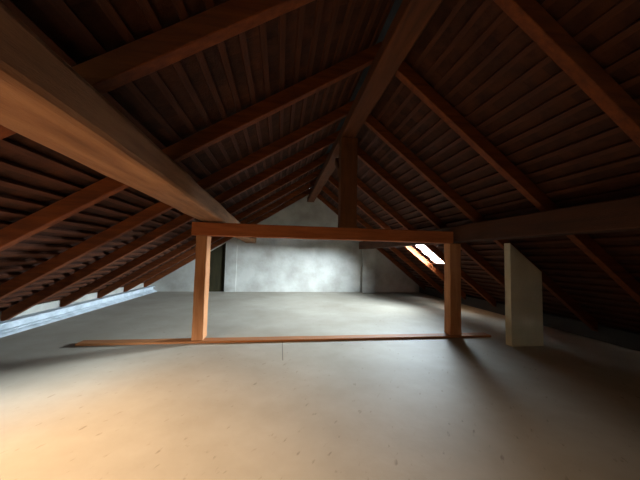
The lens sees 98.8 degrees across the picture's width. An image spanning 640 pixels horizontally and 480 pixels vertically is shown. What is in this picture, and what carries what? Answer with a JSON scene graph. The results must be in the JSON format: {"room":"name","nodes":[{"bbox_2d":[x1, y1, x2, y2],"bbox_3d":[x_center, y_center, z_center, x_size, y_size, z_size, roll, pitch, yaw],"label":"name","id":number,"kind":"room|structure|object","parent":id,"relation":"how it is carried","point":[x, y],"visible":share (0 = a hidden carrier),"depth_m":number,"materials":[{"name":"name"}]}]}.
{"room":"attic","nodes":[
{"label":"attic","id":0,"kind":"room"},
{"bbox_2d":[0,283,149,320],"bbox_3d":[-4.913,1.236,3.515,0.160,0.320,11.300,2,-3,-8],"label":"wall","id":1,"kind":"structure","parent":0,"point":[53,304],"depth_m":5.30,"materials":[{"name":"paint"}]},
{"bbox_2d":[0,286,156,337],"bbox_3d":[-4.718,1.307,3.541,0.236,0.190,11.293,2,-3,-8],"label":"baseboard","id":2,"kind":"structure","parent":1,"relation":"attached to","point":[11,326],"depth_m":5.28,"materials":[{"name":"paint"}]},
{"bbox_2d":[0,0,313,139],"bbox_3d":[-1.802,-0.583,1.441,5.276,3.520,0.095,2,-3,-8],"label":"rafter","id":3,"kind":"object","parent":2,"relation":"on","point":[111,70],"visible":0.7,"depth_m":1.58,"materials":[{"name":"brown wood"}]},
{"bbox_2d":[1,131,338,320],"bbox_3d":[-2.286,-0.400,4.751,5.276,3.520,0.095,2,-3,-8],"label":"rafter","id":4,"kind":"object","parent":2,"relation":"on","point":[81,274],"visible":0.82,"depth_m":4.60,"materials":[{"name":"brown wood"}]},
{"bbox_2d":[0,100,353,299],"bbox_3d":[-2.139,-0.456,3.743,5.276,3.520,0.095,2,-3,-8],"label":"rafter","id":5,"kind":"object","parent":2,"relation":"on","point":[123,227],"visible":0.8,"depth_m":3.68,"materials":[{"name":"brown wood"}]},
{"bbox_2d":[0,42,381,251],"bbox_3d":[-1.971,-0.519,2.597,5.276,3.520,0.095,2,-3,-8],"label":"rafter","id":6,"kind":"object","parent":2,"relation":"on","point":[24,228],"visible":0.81,"depth_m":2.71,"materials":[{"name":"brown wood"}]},
{"bbox_2d":[60,153,328,306],"bbox_3d":[-2.454,-0.337,5.897,5.276,3.520,0.095,2,-3,-8],"label":"rafter","id":7,"kind":"object","parent":2,"relation":"on","point":[185,235],"visible":0.77,"depth_m":5.74,"materials":[{"name":"brown wood"}]},
{"bbox_2d":[97,168,320,297],"bbox_3d":[-2.614,-0.277,6.994,5.276,3.520,0.095,2,-3,-8],"label":"rafter","id":8,"kind":"object","parent":2,"relation":"on","point":[168,256],"visible":0.74,"depth_m":6.82,"materials":[{"name":"brown wood"}]},
{"bbox_2d":[124,179,315,291],"bbox_3d":[-2.773,-0.217,8.081,5.276,3.520,0.095,2,-3,-8],"label":"rafter","id":9,"kind":"object","parent":2,"relation":"on","point":[183,256],"visible":0.72,"depth_m":7.97,"materials":[{"name":"brown wood"}]},
{"bbox_2d":[144,188,311,286],"bbox_3d":[-2.937,-0.155,9.197,5.276,3.520,0.095,2,-3,-8],"label":"rafter","id":10,"kind":"object","parent":2,"relation":"on","point":[214,245],"visible":0.77,"depth_m":9.10,"materials":[{"name":"brown wood"}]},
{"bbox_2d":[0,0,388,308],"bbox_3d":[-2.419,-0.440,4.023,5.537,3.504,11.802,2,-3,-8],"label":"ceiling","id":11,"kind":"structure","parent":0,"point":[41,12],"depth_m":2.36,"materials":[{"name":"wood"}]},
{"bbox_2d":[0,281,145,311],"bbox_3d":[-4.802,1.040,3.542,0.058,0.051,11.296,2,-3,-8],"label":"batten","id":12,"kind":"object","parent":11,"relation":"attached to","point":[59,298],"visible":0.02,"depth_m":5.20,"materials":[{"name":"brown wood"}]},
{"bbox_2d":[0,278,151,307],"bbox_3d":[-4.662,0.956,3.567,0.058,0.051,11.296,2,-3,-8],"label":"batten","id":13,"kind":"object","parent":11,"relation":"attached to","point":[64,294],"visible":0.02,"depth_m":5.07,"materials":[{"name":"brown wood"}]},
{"bbox_2d":[0,275,156,303],"bbox_3d":[-4.523,0.872,3.592,0.058,0.051,11.296,2,-3,-8],"label":"batten","id":14,"kind":"object","parent":11,"relation":"attached to","point":[75,289],"visible":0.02,"depth_m":4.35,"materials":[{"name":"brown wood"}]},
{"bbox_2d":[3,272,161,298],"bbox_3d":[-4.383,0.788,3.617,0.058,0.051,11.296,2,-3,-8],"label":"batten","id":15,"kind":"object","parent":11,"relation":"attached to","point":[86,284],"visible":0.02,"depth_m":4.30,"materials":[{"name":"brown wood"}]},
{"bbox_2d":[0,265,174,283],"bbox_3d":[-4.181,0.617,5.178,0.058,0.051,8.288,2,-3,-8],"label":"batten","id":16,"kind":"object","parent":11,"relation":"attached to","point":[109,271],"visible":0.44,"depth_m":4.28,"materials":[{"name":"brown wood"}]},
{"bbox_2d":[14,270,165,292],"bbox_3d":[-4.243,0.704,3.642,0.058,0.051,11.296,2,-3,-8],"label":"batten","id":17,"kind":"object","parent":11,"relation":"attached to","point":[91,280],"visible":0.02,"depth_m":4.33,"materials":[{"name":"brown wood"}]},
{"bbox_2d":[0,262,179,277],"bbox_3d":[-4.042,0.533,5.203,0.058,0.051,8.288,2,-3,-8],"label":"batten","id":18,"kind":"object","parent":11,"relation":"attached to","point":[8,275],"visible":0.44,"depth_m":4.16,"materials":[{"name":"brown wood"}]},
{"bbox_2d":[0,259,184,271],"bbox_3d":[-3.902,0.449,5.229,0.058,0.051,8.288,2,-3,-8],"label":"batten","id":19,"kind":"object","parent":11,"relation":"attached to","point":[18,268],"visible":0.44,"depth_m":3.98,"materials":[{"name":"brown wood"}]},
{"bbox_2d":[0,257,188,263],"bbox_3d":[-3.762,0.365,5.254,0.058,0.051,8.288,2,-3,-8],"label":"batten","id":20,"kind":"object","parent":11,"relation":"attached to","point":[19,261],"visible":0.44,"depth_m":3.38,"materials":[{"name":"brown wood"}]},
{"bbox_2d":[0,158,191,226],"bbox_3d":[-2.427,-0.390,3.968,0.058,0.051,11.296,2,-3,-8],"label":"batten","id":21,"kind":"object","parent":11,"relation":"attached to","point":[5,164],"visible":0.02,"depth_m":2.22,"materials":[{"name":"brown wood"}]},
{"bbox_2d":[0,252,193,256],"bbox_3d":[-3.623,0.281,5.279,0.058,0.051,8.288,2,-3,-8],"label":"batten","id":22,"kind":"object","parent":11,"relation":"attached to","point":[2,254],"visible":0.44,"depth_m":3.29,"materials":[{"name":"brown wood"}]},
{"bbox_2d":[0,221,195,246],"bbox_3d":[-2.986,-0.054,3.868,0.058,0.051,11.296,2,-3,-8],"label":"batten","id":23,"kind":"object","parent":11,"relation":"attached to","point":[2,224],"visible":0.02,"depth_m":3.23,"materials":[{"name":"brown wood"}]},
{"bbox_2d":[9,243,186,252],"bbox_3d":[-3.483,0.197,5.304,0.058,0.051,8.288,2,-3,-8],"label":"batten","id":24,"kind":"object","parent":11,"relation":"attached to","point":[18,245],"visible":0.44,"depth_m":3.28,"materials":[{"name":"brown wood"}]},
{"bbox_2d":[28,267,170,285],"bbox_3d":[-4.321,0.702,5.153,0.058,0.051,8.288,2,-3,-8],"label":"batten","id":25,"kind":"object","parent":11,"relation":"attached to","point":[95,276],"visible":0.44,"depth_m":4.35,"materials":[{"name":"brown wood"}]},
{"bbox_2d":[0,138,200,221],"bbox_3d":[-2.288,-0.475,3.993,0.058,0.051,11.296,2,-3,-8],"label":"batten","id":26,"kind":"object","parent":11,"relation":"attached to","point":[6,143],"visible":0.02,"depth_m":2.10,"materials":[{"name":"brown wood"}]},
{"bbox_2d":[0,208,211,244],"bbox_3d":[-2.846,-0.138,3.893,0.058,0.051,11.296,2,-3,-8],"label":"batten","id":27,"kind":"object","parent":11,"relation":"attached to","point":[4,212],"visible":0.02,"depth_m":3.03,"materials":[{"name":"brown wood"}]},
{"bbox_2d":[0,194,216,242],"bbox_3d":[-2.707,-0.222,3.918,0.058,0.051,11.296,2,-3,-8],"label":"batten","id":28,"kind":"object","parent":11,"relation":"attached to","point":[3,198],"visible":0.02,"depth_m":2.49,"materials":[{"name":"brown wood"}]},
{"bbox_2d":[25,235,191,249],"bbox_3d":[-3.343,0.112,5.329,0.058,0.051,8.288,2,-3,-8],"label":"batten","id":29,"kind":"object","parent":11,"relation":"attached to","point":[34,237],"visible":0.44,"depth_m":3.30,"materials":[{"name":"brown wood"}]},
{"bbox_2d":[0,177,220,239],"bbox_3d":[-2.567,-0.306,3.943,0.058,0.051,11.296,2,-3,-8],"label":"batten","id":30,"kind":"object","parent":11,"relation":"attached to","point":[3,182],"visible":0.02,"depth_m":2.36,"materials":[{"name":"brown wood"}]},
{"bbox_2d":[0,0,241,220],"bbox_3d":[-1.729,-0.811,4.093,0.058,0.051,11.296,2,-3,-8],"label":"batten","id":31,"kind":"object","parent":11,"relation":"attached to","point":[9,4],"visible":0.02,"depth_m":1.46,"materials":[{"name":"brown wood"}]},
{"bbox_2d":[48,0,250,222],"bbox_3d":[-1.589,-0.895,4.119,0.058,0.051,11.296,2,-3,-8],"label":"batten","id":32,"kind":"object","parent":11,"relation":"attached to","point":[61,6],"visible":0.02,"depth_m":1.49,"materials":[{"name":"brown wood"}]},
{"bbox_2d":[95,0,255,219],"bbox_3d":[-1.450,-0.980,4.144,0.058,0.051,11.296,2,-3,-8],"label":"batten","id":33,"kind":"object","parent":11,"relation":"attached to","point":[107,8],"visible":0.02,"depth_m":1.87,"materials":[{"name":"brown wood"}]},
{"bbox_2d":[136,0,256,211],"bbox_3d":[-1.310,-1.064,4.169,0.058,0.051,11.296,2,-3,-8],"label":"batten","id":34,"kind":"object","parent":11,"relation":"attached to","point":[144,5],"visible":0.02,"depth_m":2.00,"materials":[{"name":"brown wood"}]},
{"bbox_2d":[172,0,263,214],"bbox_3d":[-1.170,-1.148,4.194,0.058,0.051,11.296,2,-3,-8],"label":"batten","id":35,"kind":"object","parent":11,"relation":"attached to","point":[179,6],"visible":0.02,"depth_m":2.14,"materials":[{"name":"brown wood"}]},
{"bbox_2d":[203,0,267,212],"bbox_3d":[-1.031,-1.232,4.219,0.058,0.051,11.296,2,-3,-8],"label":"batten","id":36,"kind":"object","parent":11,"relation":"attached to","point":[208,4],"visible":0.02,"depth_m":2.27,"materials":[{"name":"brown wood"}]},
{"bbox_2d":[237,32,272,210],"bbox_3d":[-0.891,-1.316,4.244,0.058,0.051,11.296,2,-3,-8],"label":"batten","id":37,"kind":"object","parent":11,"relation":"attached to","point":[242,40],"visible":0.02,"depth_m":2.38,"materials":[{"name":"brown wood"}]},
{"bbox_2d":[258,22,276,207],"bbox_3d":[-0.751,-1.401,4.269,0.058,0.051,11.296,2,-3,-8],"label":"batten","id":38,"kind":"object","parent":11,"relation":"attached to","point":[261,28],"visible":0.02,"depth_m":2.41,"materials":[{"name":"brown wood"}]},
{"bbox_2d":[278,13,285,205],"bbox_3d":[-0.612,-1.485,4.294,0.058,0.051,11.296,2,-3,-8],"label":"batten","id":39,"kind":"object","parent":11,"relation":"attached to","point":[281,19],"visible":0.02,"depth_m":2.43,"materials":[{"name":"brown wood"}]},
{"bbox_2d":[284,5,305,196],"bbox_3d":[-0.472,-1.569,4.319,0.058,0.051,11.296,2,-3,-8],"label":"batten","id":40,"kind":"object","parent":11,"relation":"attached to","point":[301,10],"visible":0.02,"depth_m":2.47,"materials":[{"name":"brown wood"}]},
{"bbox_2d":[288,0,324,200],"bbox_3d":[-0.332,-1.653,4.344,0.058,0.051,11.296,2,-3,-8],"label":"batten","id":41,"kind":"object","parent":11,"relation":"attached to","point":[320,3],"visible":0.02,"depth_m":2.53,"materials":[{"name":"brown wood"}]},
{"bbox_2d":[292,0,340,198],"bbox_3d":[-0.193,-1.737,4.369,0.058,0.051,11.296,2,-3,-8],"label":"batten","id":42,"kind":"object","parent":11,"relation":"attached to","point":[336,3],"visible":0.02,"depth_m":2.62,"materials":[{"name":"brown wood"}]},
{"bbox_2d":[296,0,355,196],"bbox_3d":[-0.053,-1.821,4.394,0.058,0.051,11.296,2,-3,-8],"label":"batten","id":43,"kind":"object","parent":11,"relation":"attached to","point":[351,4],"visible":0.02,"depth_m":2.71,"materials":[{"name":"brown wood"}]},
{"bbox_2d":[300,0,369,193],"bbox_3d":[0.087,-1.906,4.419,0.058,0.051,11.296,2,-3,-8],"label":"batten","id":44,"kind":"object","parent":11,"relation":"attached to","point":[365,3],"visible":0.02,"depth_m":2.80,"materials":[{"name":"brown wood"}]},
{"bbox_2d":[304,0,382,191],"bbox_3d":[0.227,-1.990,4.444,0.058,0.051,11.296,2,-3,-8],"label":"batten","id":45,"kind":"object","parent":11,"relation":"attached to","point":[378,3],"visible":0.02,"depth_m":2.89,"materials":[{"name":"brown wood"}]},
{"bbox_2d":[308,0,394,189],"bbox_3d":[0.366,-2.074,4.470,0.058,0.051,11.296,2,-3,-8],"label":"batten","id":46,"kind":"object","parent":11,"relation":"attached to","point":[390,3],"visible":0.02,"depth_m":2.98,"materials":[{"name":"brown wood"}]},
{"bbox_2d":[150,195,418,291],"bbox_3d":[-0.896,0.024,10.040,9.900,3.684,0.300,2,-3,-8],"label":"wall","id":47,"kind":"structure","parent":0,"point":[267,264],"depth_m":9.91,"materials":[{"name":"paint"}]},
{"bbox_2d":[209,243,225,291],"bbox_3d":[-3.554,0.879,9.500,0.580,1.793,0.045,2,-3,-8],"label":"door","id":48,"kind":"structure","parent":47,"relation":"in","point":[217,256],"depth_m":9.47,"materials":[{"name":"wood"}]},
{"bbox_2d":[224,238,237,291],"bbox_3d":[-3.087,0.831,9.497,0.380,1.910,0.049,2,-3,-8],"label":"trim","id":49,"kind":"structure","parent":47,"relation":"attached to","point":[231,246],"depth_m":9.47,"materials":[{"name":"paint"}]},
{"bbox_2d":[361,249,374,292],"bbox_3d":[1.797,0.962,10.164,0.480,1.948,0.129,2,-3,-8],"label":"pillar","id":50,"kind":"structure","parent":47,"relation":"attached to","point":[368,255],"depth_m":10.09,"materials":[{"name":"paint"}]},
{"bbox_2d":[0,291,639,479],"bbox_3d":[-0.131,1.657,4.394,9.900,0.200,12.100,2,-3,-8],"label":"floor","id":51,"kind":"structure","parent":0,"point":[567,407],"depth_m":2.51,"materials":[{"name":"grey concrete"}]},
{"bbox_2d":[75,332,490,345],"bbox_3d":[-0.233,1.529,4.256,6.290,0.034,0.175,2,-3,-8],"label":"beam","id":52,"kind":"structure","parent":51,"relation":"on","point":[481,334],"depth_m":4.15,"materials":[{"name":"brown wood"}]},
{"bbox_2d":[191,235,210,340],"bbox_3d":[-1.784,0.702,4.131,0.164,1.529,0.245,2,-3,-8],"label":"post","id":53,"kind":"object","parent":52,"relation":"on","point":[203,243],"visible":1,"depth_m":4.03,"materials":[{"name":"brown wood"}]},
{"bbox_2d":[191,222,452,243],"bbox_3d":[0.171,-0.103,4.428,4.198,0.200,0.190,2,-3,-8],"label":"tie beam","id":54,"kind":"structure","parent":53,"relation":"on","point":[198,228],"depth_m":4.31,"materials":[{"name":"brown wood"}]},
{"bbox_2d":[0,1,255,242],"bbox_3d":[-1.620,-0.394,4.086,0.384,0.390,11.298,2,-3,-8],"label":"purlin","id":55,"kind":"object","parent":54,"relation":"on","point":[44,100],"visible":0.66,"depth_m":1.24,"materials":[{"name":"brown wood"}]},
{"bbox_2d":[338,137,357,227],"bbox_3d":[0.458,-0.935,4.516,0.280,1.482,0.180,2,-3,-8],"label":"post","id":56,"kind":"object","parent":54,"relation":"on","point":[348,146],"visible":0.95,"depth_m":4.43,"materials":[{"name":"brown wood"}]},
{"bbox_2d":[334,158,338,176],"bbox_3d":[0.383,-1.255,5.034,0.110,0.714,0.740,2,-3,-8],"label":"brace","id":57,"kind":"object","parent":56,"relation":"attached to","point":[336,163],"visible":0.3,"depth_m":5.18,"materials":[{"name":"brown wood"}]},
{"bbox_2d":[359,195,639,248],"bbox_3d":[2.378,-0.099,4.655,0.230,0.278,11.296,2,-3,-8],"label":"purlin","id":58,"kind":"object","parent":54,"relation":"on","point":[618,215],"visible":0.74,"depth_m":2.95,"materials":[{"name":"brown wood"}]},
{"bbox_2d":[444,243,461,334],"bbox_3d":[2.264,0.828,4.683,0.210,1.527,0.180,2,-3,-8],"label":"post","id":59,"kind":"object","parent":52,"relation":"on","point":[452,252],"visible":1,"depth_m":4.61,"materials":[{"name":"brown wood"}]},
{"bbox_2d":[504,243,542,346],"bbox_3d":[3.172,0.840,4.274,0.550,1.566,0.120,2,-3,-8],"label":"pier","id":60,"kind":"object","parent":51,"relation":"on","point":[523,279],"visible":1,"depth_m":4.21,"materials":[{"name":"paint"}]},
{"bbox_2d":[310,0,402,188],"bbox_3d":[0.470,-2.213,4.543,0.700,0.320,11.900,2,-3,-8],"label":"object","id":61,"kind":"structure","parent":0,"point":[397,3],"depth_m":3.23,"materials":[{"name":"wood"}]},
{"bbox_2d":[319,0,639,331],"bbox_3d":[2.796,-0.218,4.773,4.547,3.596,11.802,2,-3,-8],"label":"ceiling","id":62,"kind":"structure","parent":0,"point":[594,10],"depth_m":2.89,"materials":[{"name":"wood"}]},
{"bbox_2d":[320,0,442,191],"bbox_3d":[0.718,-1.948,4.514,0.057,0.054,11.296,2,-3,-8],"label":"batten","id":63,"kind":"object","parent":62,"relation":"attached to","point":[442,0],"visible":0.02,"depth_m":2.90,"materials":[{"name":"brown wood"}]},
{"bbox_2d":[322,0,466,195],"bbox_3d":[0.843,-1.842,4.527,0.057,0.054,11.296,2,-3,-8],"label":"batten","id":64,"kind":"object","parent":62,"relation":"attached to","point":[459,5],"visible":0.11,"depth_m":2.81,"materials":[{"name":"brown wood"}]},
{"bbox_2d":[384,248,414,250],"bbox_3d":[2.475,0.312,9.028,0.057,0.054,2.638,2,-3,-8],"label":"batten","id":65,"kind":"object","parent":62,"relation":"attached to","point":[397,248],"visible":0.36,"depth_m":8.67,"materials":[{"name":"brown wood"}]},
{"bbox_2d":[391,255,423,256],"bbox_3d":[2.725,0.525,9.053,0.057,0.054,2.638,2,-3,-8],"label":"batten","id":66,"kind":"object","parent":62,"relation":"attached to","point":[391,255],"visible":0.36,"depth_m":8.68,"materials":[{"name":"brown wood"}]},
{"bbox_2d":[326,0,492,199],"bbox_3d":[0.969,-1.735,4.539,0.057,0.054,11.296,2,-3,-8],"label":"batten","id":67,"kind":"object","parent":62,"relation":"attached to","point":[486,3],"visible":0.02,"depth_m":2.69,"materials":[{"name":"brown wood"}]},
{"bbox_2d":[394,258,427,259],"bbox_3d":[2.851,0.631,9.065,0.057,0.054,2.638,2,-3,-8],"label":"batten","id":68,"kind":"object","parent":62,"relation":"attached to","point":[394,258],"visible":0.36,"depth_m":8.81,"materials":[{"name":"brown wood"}]},
{"bbox_2d":[329,11,507,201],"bbox_3d":[1.094,-1.629,4.551,0.057,0.054,11.296,2,-3,-8],"label":"batten","id":69,"kind":"object","parent":62,"relation":"attached to","point":[503,16],"visible":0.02,"depth_m":2.73,"materials":[{"name":"brown wood"}]},
{"bbox_2d":[333,0,555,205],"bbox_3d":[1.220,-1.522,4.564,0.057,0.054,11.296,2,-3,-8],"label":"batten","id":70,"kind":"object","parent":62,"relation":"attached to","point":[546,4],"visible":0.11,"depth_m":2.65,"materials":[{"name":"brown wood"}]},
{"bbox_2d":[336,0,593,208],"bbox_3d":[1.345,-1.416,4.576,0.057,0.054,11.296,2,-3,-8],"label":"batten","id":71,"kind":"object","parent":62,"relation":"attached to","point":[582,4],"visible":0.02,"depth_m":2.49,"materials":[{"name":"brown wood"}]},
{"bbox_2d":[357,126,622,226],"bbox_3d":[2.097,-0.776,4.651,0.057,0.054,11.296,2,-3,-8],"label":"batten","id":72,"kind":"object","parent":62,"relation":"attached to","point":[617,129],"visible":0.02,"depth_m":2.87,"materials":[{"name":"brown wood"}]},
{"bbox_2d":[357,0,636,198],"bbox_3d":[1.470,-1.309,4.589,0.057,0.054,11.296,2,-3,-8],"label":"batten","id":73,"kind":"object","parent":62,"relation":"attached to","point":[623,4],"visible":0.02,"depth_m":2.34,"materials":[{"name":"brown wood"}]},
{"bbox_2d":[357,47,639,211],"bbox_3d":[1.721,-1.096,4.614,0.057,0.054,11.296,2,-3,-8],"label":"batten","id":74,"kind":"object","parent":62,"relation":"attached to","point":[635,54],"visible":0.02,"depth_m":2.55,"materials":[{"name":"brown wood"}]},
{"bbox_2d":[357,96,639,222],"bbox_3d":[1.972,-0.883,4.639,0.057,0.054,11.296,2,-3,-8],"label":"batten","id":75,"kind":"object","parent":62,"relation":"attached to","point":[602,116],"visible":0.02,"depth_m":2.81,"materials":[{"name":"brown wood"}]},
{"bbox_2d":[359,73,639,215],"bbox_3d":[1.846,-0.989,4.626,0.057,0.054,11.296,2,-3,-8],"label":"batten","id":76,"kind":"object","parent":62,"relation":"attached to","point":[635,79],"visible":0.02,"depth_m":2.69,"materials":[{"name":"brown wood"}]},
{"bbox_2d":[364,139,636,228],"bbox_3d":[2.222,-0.670,4.663,0.057,0.054,11.296,2,-3,-8],"label":"batten","id":77,"kind":"object","parent":62,"relation":"attached to","point":[629,143],"visible":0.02,"depth_m":2.87,"materials":[{"name":"brown wood"}]},
{"bbox_2d":[362,19,639,202],"bbox_3d":[1.596,-1.202,4.601,0.057,0.054,11.296,2,-3,-8],"label":"batten","id":78,"kind":"object","parent":62,"relation":"attached to","point":[635,26],"visible":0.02,"depth_m":2.41,"materials":[{"name":"brown wood"}]},
{"bbox_2d":[375,154,639,228],"bbox_3d":[2.348,-0.563,4.676,0.057,0.054,11.296,2,-3,-8],"label":"batten","id":79,"kind":"object","parent":62,"relation":"attached to","point":[636,158],"visible":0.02,"depth_m":2.94,"materials":[{"name":"brown wood"}]},
{"bbox_2d":[405,267,624,290],"bbox_3d":[3.852,0.715,4.825,0.057,0.054,11.296,2,-3,-8],"label":"batten","id":80,"kind":"object","parent":62,"relation":"attached to","point":[475,274],"visible":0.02,"depth_m":4.18,"materials":[{"name":"brown wood"}]},
{"bbox_2d":[393,170,639,229],"bbox_3d":[2.473,-0.457,4.688,0.057,0.054,11.296,2,-3,-8],"label":"batten","id":81,"kind":"object","parent":62,"relation":"attached to","point":[631,175],"visible":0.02,"depth_m":3.03,"materials":[{"name":"brown wood"}]},
{"bbox_2d":[398,261,639,276],"bbox_3d":[3.602,0.502,4.801,0.057,0.054,11.296,2,-3,-8],"label":"batten","id":82,"kind":"object","parent":62,"relation":"attached to","point":[633,274],"visible":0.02,"depth_m":4.13,"materials":[{"name":"brown wood"}]},
{"bbox_2d":[401,264,639,282],"bbox_3d":[3.727,0.609,4.813,0.057,0.054,11.296,2,-3,-8],"label":"batten","id":83,"kind":"object","parent":62,"relation":"attached to","point":[464,269],"visible":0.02,"depth_m":4.23,"materials":[{"name":"brown wood"}]},
{"bbox_2d":[408,270,632,298],"bbox_3d":[3.978,0.822,4.838,0.057,0.054,11.296,2,-3,-8],"label":"batten","id":84,"kind":"object","parent":62,"relation":"attached to","point":[476,278],"visible":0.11,"depth_m":4.19,"materials":[{"name":"brown wood"}]},
{"bbox_2d":[410,272,639,305],"bbox_3d":[4.103,0.928,4.850,0.057,0.054,11.296,2,-3,-8],"label":"batten","id":85,"kind":"object","parent":62,"relation":"attached to","point":[479,282],"visible":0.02,"depth_m":4.25,"materials":[{"name":"brown wood"}]},
{"bbox_2d":[414,275,639,312],"bbox_3d":[4.228,1.035,4.863,0.057,0.054,11.296,2,-3,-8],"label":"batten","id":86,"kind":"object","parent":62,"relation":"attached to","point":[488,287],"visible":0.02,"depth_m":4.38,"materials":[{"name":"brown wood"}]},
{"bbox_2d":[416,185,639,229],"bbox_3d":[2.599,-0.350,4.701,0.057,0.054,11.296,2,-3,-8],"label":"batten","id":87,"kind":"object","parent":62,"relation":"attached to","point":[633,189],"visible":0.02,"depth_m":3.10,"materials":[{"name":"brown wood"}]},
{"bbox_2d":[436,235,639,248],"bbox_3d":[3.366,-0.024,2.934,0.057,0.054,7.618,2,-3,-8],"label":"batten","id":88,"kind":"object","parent":62,"relation":"attached to","point":[629,237],"visible":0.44,"depth_m":3.70,"materials":[{"name":"brown wood"}]},
{"bbox_2d":[441,245,639,252],"bbox_3d":[3.491,0.082,2.946,0.057,0.054,7.618,2,-3,-8],"label":"batten","id":89,"kind":"object","parent":62,"relation":"attached to","point":[632,247],"visible":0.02,"depth_m":3.79,"materials":[{"name":"brown wood"}]},
{"bbox_2d":[461,255,639,259],"bbox_3d":[3.616,0.189,2.959,0.057,0.054,7.618,2,-3,-8],"label":"batten","id":90,"kind":"object","parent":62,"relation":"attached to","point":[616,257],"visible":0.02,"depth_m":3.88,"materials":[{"name":"brown wood"}]},
{"bbox_2d":[461,260,639,268],"bbox_3d":[3.742,0.295,2.971,0.057,0.054,7.618,2,-3,-8],"label":"batten","id":91,"kind":"object","parent":62,"relation":"attached to","point":[634,266],"visible":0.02,"depth_m":3.96,"materials":[{"name":"brown wood"}]},
{"bbox_2d":[419,286,639,350],"bbox_3d":[4.701,1.572,4.902,0.200,0.249,11.300,2,-3,-8],"label":"wall","id":92,"kind":"structure","parent":0,"point":[619,337],"depth_m":4.95,"materials":[{"name":"concrete"}]},
{"bbox_2d":[317,194,424,289],"bbox_3d":[1.780,-0.003,9.878,4.249,3.555,0.095,2,-3,-8],"label":"rafter","id":93,"kind":"object","parent":92,"relation":"attached to","point":[328,204],"visible":0.55,"depth_m":9.92,"materials":[{"name":"brown wood"}]},
{"bbox_2d":[322,186,442,293],"bbox_3d":[1.944,-0.065,8.762,4.249,3.555,0.095,2,-3,-8],"label":"rafter","id":94,"kind":"object","parent":92,"relation":"attached to","point":[326,190],"visible":0.62,"depth_m":8.79,"materials":[{"name":"brown wood"}]},
{"bbox_2d":[339,130,504,287],"bbox_3d":[2.431,-0.248,5.432,4.249,3.555,0.095,2,-3,-8],"label":"rafter","id":95,"kind":"object","parent":92,"relation":"attached to","point":[364,157],"visible":0.62,"depth_m":5.35,"materials":[{"name":"brown wood"}]},
{"bbox_2d":[357,177,495,306],"bbox_3d":[2.263,-0.185,6.578,4.249,3.555,0.095,2,-3,-8],"label":"rafter","id":96,"kind":"object","parent":92,"relation":"attached to","point":[360,184],"visible":0.59,"depth_m":6.53,"materials":[{"name":"brown wood"}]},
{"bbox_3d":[0.773,-0.606,-1.372,9.900,3.684,0.200,2,-3,-8],"label":"wall","id":97,"kind":"structure","parent":0,"visible":0},
{"bbox_2d":[307,0,441,201],"bbox_3d":[0.471,-1.769,4.443,0.250,0.170,11.246,2,-3,-8],"label":"ridge beam","id":98,"kind":"structure","parent":97,"relation":"attached to","point":[411,18],"depth_m":2.84,"materials":[{"name":"brown wood"}]},
{"bbox_2d":[321,168,465,299],"bbox_3d":[2.103,-0.124,7.675,4.249,3.555,0.095,2,-3,-8],"label":"rafter","id":99,"kind":"object","parent":98,"relation":"on","point":[331,179],"visible":0.59,"depth_m":7.65,"materials":[{"name":"brown wood"}]},
{"bbox_2d":[364,114,597,331],"bbox_3d":[2.578,-0.304,4.425,4.249,3.555,0.095,2,-3,-8],"label":"rafter","id":100,"kind":"object","parent":98,"relation":"on","point":[371,122],"visible":0.72,"depth_m":4.34,"materials":[{"name":"brown wood"}]},
{"bbox_2d":[382,41,639,303],"bbox_3d":[2.746,-0.367,3.279,4.249,3.555,0.095,2,-3,-8],"label":"rafter","id":101,"kind":"object","parent":98,"relation":"on","point":[405,73],"visible":0.68,"depth_m":3.18,"materials":[{"name":"brown wood"}]},
{"bbox_2d":[493,0,639,146],"bbox_3d":[2.915,-0.431,2.123,4.249,3.555,0.095,2,-3,-8],"label":"rafter","id":102,"kind":"object","parent":98,"relation":"on","point":[530,16],"visible":1,"depth_m":1.99,"materials":[{"name":"brown wood"}]}
]}

